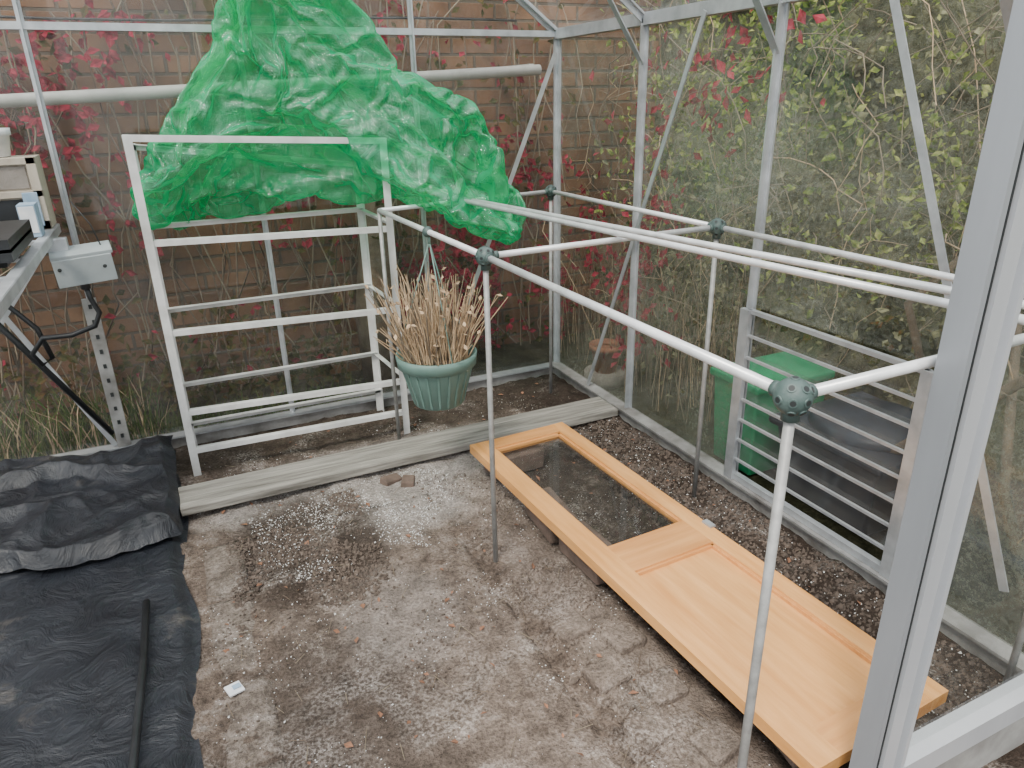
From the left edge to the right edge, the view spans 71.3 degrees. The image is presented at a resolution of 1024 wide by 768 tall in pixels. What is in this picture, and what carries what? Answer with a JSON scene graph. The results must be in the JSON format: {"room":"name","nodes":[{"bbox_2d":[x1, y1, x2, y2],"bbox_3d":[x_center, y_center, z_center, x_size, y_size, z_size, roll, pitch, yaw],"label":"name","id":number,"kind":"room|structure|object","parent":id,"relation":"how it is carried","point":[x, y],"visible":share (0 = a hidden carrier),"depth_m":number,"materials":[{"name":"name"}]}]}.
{"room":"greenhouse","nodes":[
{"label":"greenhouse","id":0,"kind":"room"},
{"bbox_2d":[174,373,1023,767],"bbox_3d":[-0.154,0.747,1.478,2.610,0.050,3.660,-11,24,-23],"label":"floor","id":1,"kind":"structure","parent":0,"point":[213,754],"depth_m":2.08,"materials":[{"name":"soil"}]},
{"bbox_2d":[0,450,203,767],"bbox_3d":[-0.914,0.839,1.235,0.753,0.028,3.240,-11,24,-23],"label":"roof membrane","id":2,"kind":"object","parent":1,"relation":"on","point":[70,637],"visible":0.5,"depth_m":1.68,"materials":[{"name":"black plastic"}]},
{"bbox_2d":[0,223,60,323],"bbox_3d":[-1.243,0.271,1.484,0.518,0.856,2.136,-11,24,-23],"label":"bench","id":3,"kind":"object","parent":2,"relation":"on","point":[12,285],"visible":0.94,"depth_m":1.75,"materials":[{"name":"metal"}]},
{"bbox_2d":[0,219,33,267],"bbox_3d":[-1.356,-0.338,1.760,0.256,0.067,0.356,-11,24,-23],"label":"trays","id":4,"kind":"object","parent":3,"relation":"on","point":[15,235],"visible":1,"depth_m":1.76,"materials":[{"name":"black plastic"}]},
{"bbox_2d":[0,154,56,228],"bbox_3d":[-1.529,-0.583,2.184,0.175,0.212,0.138,-11,24,-23],"label":"wooden crate","id":5,"kind":"object","parent":3,"relation":"on","point":[22,177],"visible":0.83,"depth_m":2.14,"materials":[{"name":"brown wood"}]},
{"bbox_2d":[0,128,10,156],"bbox_3d":[-1.538,-0.719,2.125,0.090,0.080,0.090,-11,24,-23],"label":"cup","id":6,"kind":"object","parent":5,"relation":"on","point":[5,151],"visible":1,"depth_m":2.12,"materials":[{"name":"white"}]},
{"bbox_2d":[16,202,44,236],"bbox_3d":[-1.402,-0.479,2.079,0.045,0.092,0.072,-11,24,-23],"label":"box","id":7,"kind":"object","parent":3,"relation":"on","point":[25,210],"visible":0.74,"depth_m":2.05,"materials":[{"name":"white plastic"}]},
{"bbox_2d":[47,237,117,289],"bbox_3d":[-1.327,-0.370,2.190,0.198,0.160,0.116,-11,24,-23],"label":"junction box","id":8,"kind":"object","parent":3,"relation":"attached to","point":[82,265],"visible":0.97,"depth_m":2.16,"materials":[{"name":"grey plastic"}]},
{"bbox_2d":[8,201,101,366],"bbox_3d":[-1.448,-0.292,2.186,0.394,0.498,0.060,-11,24,-23],"label":"power cable","id":9,"kind":"object","parent":8,"relation":"attached to","point":[42,338],"visible":0.94,"depth_m":2.23,"materials":[{"name":"black plastic"}]},
{"bbox_2d":[0,435,182,572],"bbox_3d":[-1.431,0.361,2.273,0.677,0.103,0.720,-11,24,-23],"label":"sheet","id":10,"kind":"object","parent":2,"relation":"on","point":[67,510],"visible":1,"depth_m":2.21,"materials":[{"name":"black plastic"}]},
{"bbox_2d":[0,322,114,434],"bbox_3d":[-1.553,-0.053,2.366,0.020,0.619,0.336,13,26,32],"label":"cane","id":11,"kind":"object","parent":10,"relation":"on","point":[3,329],"visible":0.94,"depth_m":2.40,"materials":[{"name":"plastic"}]},
{"bbox_2d":[128,599,149,767],"bbox_3d":[-0.781,0.707,1.488,0.021,0.022,0.841,-10,24,-21],"label":"pipe","id":12,"kind":"object","parent":2,"relation":"on","point":[143,659],"visible":1,"depth_m":1.57,"materials":[{"name":"plastic"}]},
{"bbox_2d":[122,135,409,475],"bbox_3d":[-0.835,-0.314,2.584,0.798,1.152,0.281,-11,24,-23],"label":"shelf rack","id":13,"kind":"object","parent":1,"relation":"on","point":[130,148],"visible":0.93,"depth_m":2.54,"materials":[{"name":"white metal"}]},
{"bbox_2d":[380,473,414,487],"bbox_3d":[-0.397,0.344,2.492,0.129,0.049,0.078,3,22,9],"label":"fragments","id":14,"kind":"object","parent":1,"relation":"on","point":[406,480],"visible":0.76,"depth_m":2.47,"materials":[{"name":"brown stone"}]},
{"bbox_2d":[178,397,617,515],"bbox_3d":[-0.337,0.237,2.648,1.650,0.041,0.150,-11,24,-24],"label":"wooden plank","id":15,"kind":"object","parent":1,"relation":"on","point":[254,485],"visible":0.99,"depth_m":2.55,"materials":[{"name":"grey wood"}]},
{"bbox_2d":[203,493,623,767],"bbox_3d":[-0.029,0.892,1.147,0.726,0.048,2.706,-11,24,-23],"label":"concrete slab","id":16,"kind":"object","parent":1,"relation":"on","point":[491,742],"visible":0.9,"depth_m":1.69,"materials":[{"name":"concrete"}]},
{"bbox_2d":[224,680,244,697],"bbox_3d":[-0.624,0.685,1.603,0.030,0.015,0.036,18,29,39],"label":"paper scrap","id":17,"kind":"object","parent":16,"relation":"on","point":[235,688],"visible":1,"depth_m":1.60,"materials":[{"name":"white paper"}]},
{"bbox_2d":[0,0,1023,767],"bbox_3d":[-0.453,-0.566,1.554,2.543,2.383,2.319,-11,24,-23],"label":"frame","id":18,"kind":"object","parent":1,"relation":"on","point":[955,403],"visible":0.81,"depth_m":1.57,"materials":[{"name":"metal"}]},
{"bbox_2d":[564,35,632,400],"bbox_3d":[0.336,-0.664,2.908,0.001,1.420,0.620,-11,24,-23],"label":"window","id":19,"kind":"structure","parent":18,"relation":"attached to","point":[585,35],"depth_m":2.98,"materials":[{"name":"clear glass"}]},
{"bbox_2d":[638,34,764,453],"bbox_3d":[0.601,-0.459,2.386,0.001,1.420,0.620,-11,24,-23],"label":"window","id":20,"kind":"structure","parent":18,"relation":"attached to","point":[756,146],"depth_m":2.23,"materials":[{"name":"clear glass"}]},
{"bbox_2d":[723,307,933,579],"bbox_3d":[0.850,0.136,2.014,0.038,0.575,0.628,-11,24,-23],"label":"vent","id":21,"kind":"object","parent":18,"relation":"attached to","point":[881,570],"depth_m":1.97,"materials":[{"name":"metal"}]},
{"bbox_2d":[766,95,929,330],"bbox_3d":[0.860,-0.523,1.756,0.001,0.840,0.620,-11,24,-23],"label":"window","id":22,"kind":"structure","parent":18,"relation":"attached to","point":[792,95],"depth_m":1.95,"materials":[{"name":"clear glass"}]},
{"bbox_2d":[952,380,1023,645],"bbox_3d":[1.088,-0.082,1.426,0.001,1.420,0.420,-11,24,-23],"label":"window","id":23,"kind":"structure","parent":18,"relation":"attached to","point":[1005,527],"depth_m":1.59,"materials":[{"name":"clear glass"}]},
{"bbox_2d":[192,374,1002,767],"bbox_3d":[0.005,0.524,2.017,1.662,0.061,2.597,-11,24,-23],"label":"gravel","id":24,"kind":"object","parent":1,"relation":"on","point":[608,702],"visible":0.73,"depth_m":2.01,"materials":[{"name":"gravel"}]},
{"bbox_2d":[484,444,798,767],"bbox_3d":[0.361,0.472,2.020,0.373,0.086,1.426,-11,24,-23],"label":"bricks","id":25,"kind":"object","parent":1,"relation":"on","point":[529,458],"visible":0.25,"depth_m":2.18},
{"bbox_2d":[470,422,947,767],"bbox_3d":[0.366,0.423,1.956,0.381,0.036,1.470,-12,24,-25],"label":"wooden door","id":26,"kind":"structure","parent":25,"relation":"on","point":[698,588],"depth_m":1.66,"materials":[{"name":"brown wood"}]},
{"bbox_2d":[549,611,740,767],"bbox_3d":[0.318,0.710,1.552,0.206,0.061,0.680,-11,24,-23],"label":"brick pavers","id":27,"kind":"object","parent":1,"relation":"on","point":[716,741],"visible":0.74,"depth_m":1.58,"materials":[{"name":"stone"}]},
{"bbox_2d":[377,184,1023,767],"bbox_3d":[0.265,0.028,2.040,0.780,0.929,2.045,-11,24,-23],"label":"frame","id":28,"kind":"object","parent":1,"relation":"on","point":[793,396],"visible":0.98,"depth_m":1.45,"materials":[{"name":"metal"}]},
{"bbox_2d":[129,0,524,247],"bbox_3d":[-0.614,-1.041,2.431,1.335,1.173,0.468,-4,22,-6],"label":"sheet","id":29,"kind":"object","parent":28,"relation":"on","point":[494,221],"visible":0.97,"depth_m":2.44,"materials":[{"name":"green plastic"}]},
{"bbox_2d":[395,237,476,410],"bbox_3d":[-0.234,-0.186,2.152,0.250,0.523,0.250,-11,24,-23],"label":"hanging pot","id":30,"kind":"object","parent":28,"relation":"hanging from","point":[441,387],"visible":0.7,"depth_m":2.13,"materials":[{"name":"green plastic"}]},
{"bbox_2d":[364,262,507,365],"bbox_3d":[-0.221,-0.206,2.142,0.425,0.290,0.389,0,22,3],"label":"dried plant","id":31,"kind":"object","parent":30,"relation":"in","point":[425,342],"visible":0.95,"depth_m":2.10,"materials":[{"name":"beige plant"}]},
{"bbox_2d":[451,198,1023,324],"bbox_3d":[0.313,-0.380,1.830,0.110,0.016,1.961,-16,26,-31],"label":"tubes","id":32,"kind":"object","parent":28,"relation":"on","point":[645,236],"visible":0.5,"depth_m":1.54,"materials":[{"name":"white metal"}]},
{"label":"outside","id":33,"kind":"structure","parent":0,"visible":0},
{"bbox_2d":[2,315,1023,652],"bbox_3d":[0.405,0.569,2.013,11.000,0.016,11.000,-11,24,-23],"label":"ground","id":34,"kind":"structure","parent":33,"point":[513,355],"depth_m":3.30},
{"bbox_2d":[0,365,366,460],"bbox_3d":[-1.897,0.164,2.717,2.728,0.320,0.279,-11,24,-23],"label":"grass","id":35,"kind":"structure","parent":34,"relation":"on","point":[33,448],"depth_m":2.81,"materials":[{"name":"plant"}]},
{"bbox_2d":[0,0,592,445],"bbox_3d":[-1.232,-0.946,2.890,3.693,2.251,0.289,-11,24,-23],"label":"virginia creeper","id":36,"kind":"object","parent":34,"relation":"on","point":[16,57],"visible":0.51,"depth_m":3.07,"materials":[{"name":"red plant"}]},
{"bbox_2d":[0,0,660,429],"bbox_3d":[-1.730,-1.194,2.892,5.450,2.800,0.230,-11,24,-23],"label":"wall","id":37,"kind":"structure","parent":34,"relation":"on","point":[285,261],"depth_m":3.28,"materials":[{"name":"brick"}]},
{"bbox_2d":[0,64,541,107],"bbox_3d":[-1.416,-1.106,2.705,3.242,0.176,0.392,-11,24,-23],"label":"drain pipe","id":38,"kind":"object","parent":37,"relation":"attached to","point":[229,87],"visible":0.83,"depth_m":2.66,"materials":[{"name":"white plastic"}]},
{"bbox_2d":[351,178,398,381],"bbox_3d":[-0.652,-0.483,3.410,0.230,0.966,0.230,-11,24,-23],"label":"trunk","id":39,"kind":"object","parent":34,"relation":"on","point":[374,244],"visible":0.29,"depth_m":3.34,"materials":[{"name":"brown plant"}]},
{"bbox_2d":[584,338,625,389],"bbox_3d":[0.446,-0.101,3.410,0.200,0.195,0.200,-11,24,-23],"label":"terracotta pot","id":40,"kind":"object","parent":34,"relation":"on","point":[603,366],"visible":0.73,"depth_m":3.36,"materials":[{"name":"ceramic"}]},
{"bbox_2d":[710,351,834,474],"bbox_3d":[0.937,0.109,2.625,0.364,0.355,0.244,-11,24,-23],"label":"storage bin","id":41,"kind":"object","parent":34,"relation":"on","point":[809,371],"visible":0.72,"depth_m":2.54,"materials":[{"name":"green plastic"}]},
{"bbox_2d":[539,0,1023,633],"bbox_3d":[1.978,-0.678,1.544,1.894,2.700,7.526,-11,24,-23],"label":"hedge","id":42,"kind":"object","parent":34,"relation":"on","point":[842,71],"visible":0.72,"depth_m":3.12,"materials":[{"name":"green plant"}]},
{"bbox_2d":[769,392,912,535],"bbox_3d":[1.153,0.235,2.333,0.440,0.330,0.440,-11,24,-23],"label":"bin","id":43,"kind":"object","parent":34,"relation":"on","point":[884,429],"visible":0.62,"depth_m":2.21,"materials":[{"name":"black plastic"}]},
{"bbox_2d":[884,467,1023,620],"bbox_3d":[1.333,0.444,1.960,0.400,0.215,0.440,-11,24,-23],"label":"grass","id":44,"kind":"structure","parent":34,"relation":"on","point":[968,572],"depth_m":1.86,"materials":[{"name":"green plant"}]},
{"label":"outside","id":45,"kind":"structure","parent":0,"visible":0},
{"bbox_2d":[0,15,516,21],"bbox_3d":[-1.404,-1.279,2.484,3.150,0.048,0.010,-11,24,-23],"label":"cable","id":46,"kind":"object","parent":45,"point":[1,16],"visible":0.97,"depth_m":2.61,"materials":[{"name":"black plastic"}]}
]}

